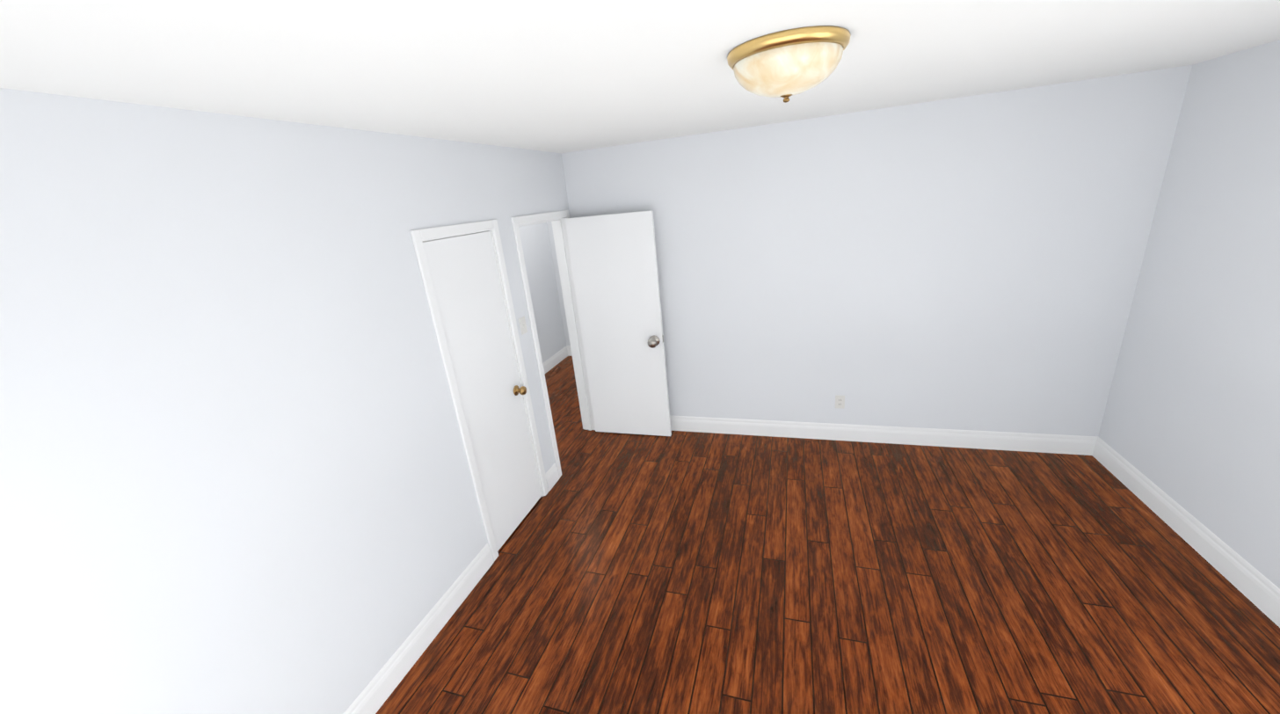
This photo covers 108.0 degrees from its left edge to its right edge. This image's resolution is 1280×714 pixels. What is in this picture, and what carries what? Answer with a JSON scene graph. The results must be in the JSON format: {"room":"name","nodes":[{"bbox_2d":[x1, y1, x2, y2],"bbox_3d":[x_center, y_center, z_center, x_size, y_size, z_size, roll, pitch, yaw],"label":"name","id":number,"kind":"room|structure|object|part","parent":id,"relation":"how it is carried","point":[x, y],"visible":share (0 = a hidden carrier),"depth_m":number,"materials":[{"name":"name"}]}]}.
{"room":"empty bedroom","nodes":[
{"label":"empty bedroom","id":0,"kind":"room"},
{"bbox_2d":[0,87,570,713],"bbox_3d":[-1.165,0.201,2.350,0.120,2.450,4.050,1,20,18],"label":"wall","id":1,"kind":"structure","parent":0,"point":[234,473],"depth_m":1.53,"materials":[{"name":"paint"}]},
{"bbox_2d":[343,543,494,713],"bbox_3d":[-1.256,1.594,1.892,0.016,0.146,2.233,1,20,18],"label":"baseboard","id":2,"kind":"structure","parent":1,"relation":"attached to","point":[378,689],"depth_m":2.33,"materials":[{"name":"paint"}]},
{"bbox_2d":[410,218,548,560],"bbox_3d":[-0.972,0.231,2.944,0.120,1.970,0.635,1,20,18],"label":"door frame","id":3,"kind":"structure","parent":1,"relation":"attached to","point":[504,295],"depth_m":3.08,"materials":[{"name":"paint"}]},
{"bbox_2d":[422,231,542,551],"bbox_3d":[-0.899,0.234,2.921,0.111,1.941,0.601,1,20,18],"label":"closet door","id":4,"kind":"structure","parent":1,"relation":"in","point":[463,270],"depth_m":2.87,"materials":[{"name":"paint"}]},
{"bbox_3d":[-0.806,0.227,3.151,0.076,0.070,0.070,1,20,18],"label":"knob","id":5,"kind":"part","parent":4,"relation":"part of","materials":[{"name":"gold metal"}]},
{"bbox_2d":[518,316,527,334],"bbox_3d":[-0.804,-0.218,3.224,0.018,0.115,0.072,1,20,18],"label":"light switch","id":6,"kind":"object","parent":1,"relation":"attached to","point":[523,325],"visible":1,"depth_m":3.22,"materials":[{"name":"white plastic"}]},
{"bbox_2d":[545,463,559,491],"bbox_3d":[-0.686,0.935,3.626,0.016,0.146,0.171,1,20,18],"label":"baseboard","id":7,"kind":"structure","parent":1,"relation":"attached to","point":[552,476],"depth_m":3.62,"materials":[{"name":"paint"}]},
{"bbox_2d":[510,210,595,478],"bbox_3d":[-0.688,-0.122,3.810,0.152,2.016,0.862,1,20,18],"label":"door frame","id":8,"kind":"structure","parent":1,"relation":"attached to","point":[570,296],"depth_m":3.91,"materials":[{"name":"paint"}]},
{"bbox_2d":[564,210,671,436],"bbox_3d":[-0.170,-0.210,3.989,0.753,1.941,0.235,1,20,18],"label":"hall door","id":9,"kind":"structure","parent":8,"relation":"attached to","point":[614,268],"depth_m":3.93,"materials":[{"name":"paint"}]},
{"bbox_3d":[0.107,-0.121,3.856,0.093,0.093,0.100,1,20,18],"label":"knob","id":10,"kind":"part","parent":9,"relation":"part of","materials":[{"name":"grey metal"}]},
{"bbox_2d":[518,222,566,363],"bbox_3d":[-2.108,-0.150,3.645,0.120,2.450,6.290,1,20,18],"label":"wall","id":11,"kind":"structure","parent":0,"point":[536,249],"depth_m":6.05,"materials":[{"name":"paint"}]},
{"bbox_2d":[542,346,567,374],"bbox_3d":[-1.932,0.934,3.999,0.016,0.146,6.050,1,20,18],"label":"baseboard","id":12,"kind":"structure","parent":11,"relation":"attached to","point":[555,360],"depth_m":6.34,"materials":[{"name":"paint"}]},
{"bbox_2d":[546,221,570,345],"bbox_3d":[-0.527,-1.190,6.183,1.300,2.450,0.120,1,20,18],"label":"wall","id":13,"kind":"structure","parent":0,"point":[557,278],"depth_m":6.37,"materials":[{"name":"paint"}]},
{"bbox_2d":[566,345,572,356],"bbox_3d":[-0.493,-0.084,6.515,1.180,0.146,0.016,1,20,18],"label":"baseboard","id":14,"kind":"structure","parent":13,"relation":"attached to","point":[569,350],"depth_m":6.68,"materials":[{"name":"paint"}]},
{"bbox_2d":[0,0,1279,152],"bbox_3d":[0.276,-1.316,2.420,5.390,0.080,6.290,1,20,18],"label":"ceiling","id":15,"kind":"structure","parent":0,"point":[559,76],"depth_m":1.34,"materials":[{"name":"paint"}]},
{"bbox_2d":[727,25,850,102],"bbox_3d":[0.453,-0.872,1.439,0.356,0.152,0.356,1,20,18],"label":"ceiling light","id":16,"kind":"object","parent":15,"relation":"attached to","point":[785,64],"visible":0.98,"depth_m":1.32,"materials":[{"name":"beige glass"}]},
{"bbox_3d":[0.453,-0.866,1.441,0.320,0.103,0.320,1,20,18],"label":"lamp shade","id":17,"kind":"part","parent":16,"relation":"part of","materials":[{"name":"white glass"}]},
{"bbox_2d":[375,356,1279,713],"bbox_3d":[0.519,1.055,3.240,5.390,0.060,6.290,1,20,18],"label":"floor","id":18,"kind":"structure","parent":0,"point":[687,572],"depth_m":2.43,"materials":[{"name":"laminate"}]},
{"bbox_2d":[561,65,1192,436],"bbox_3d":[1.335,-0.488,3.600,4.090,2.450,0.120,1,20,18],"label":"wall","id":19,"kind":"structure","parent":0,"point":[968,262],"depth_m":3.30,"materials":[{"name":"paint"}]},
{"bbox_2d":[835,394,844,408],"bbox_3d":[1.615,0.363,3.759,0.072,0.115,0.010,1,20,18],"label":"outlet","id":20,"kind":"object","parent":19,"relation":"attached to","point":[840,402],"visible":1,"depth_m":3.76,"materials":[{"name":"white plastic"}]},
{"bbox_2d":[669,415,1098,455],"bbox_3d":[1.426,0.619,3.914,3.850,0.146,0.016,1,20,18],"label":"baseboard","id":21,"kind":"structure","parent":19,"relation":"attached to","point":[1032,442],"depth_m":3.71,"materials":[{"name":"paint"}]},
{"bbox_2d":[1098,39,1279,588],"bbox_3d":[2.593,0.258,1.070,0.120,2.450,4.170,1,20,18],"label":"wall","id":22,"kind":"structure","parent":0,"point":[1190,423],"depth_m":2.39,"materials":[{"name":"paint"}]},
{"bbox_2d":[1092,436,1279,627],"bbox_3d":[2.658,1.320,1.519,0.016,0.146,4.050,1,20,18],"label":"baseboard","id":23,"kind":"structure","parent":22,"relation":"attached to","point":[1259,590],"depth_m":2.47,"materials":[{"name":"paint"}]}
]}

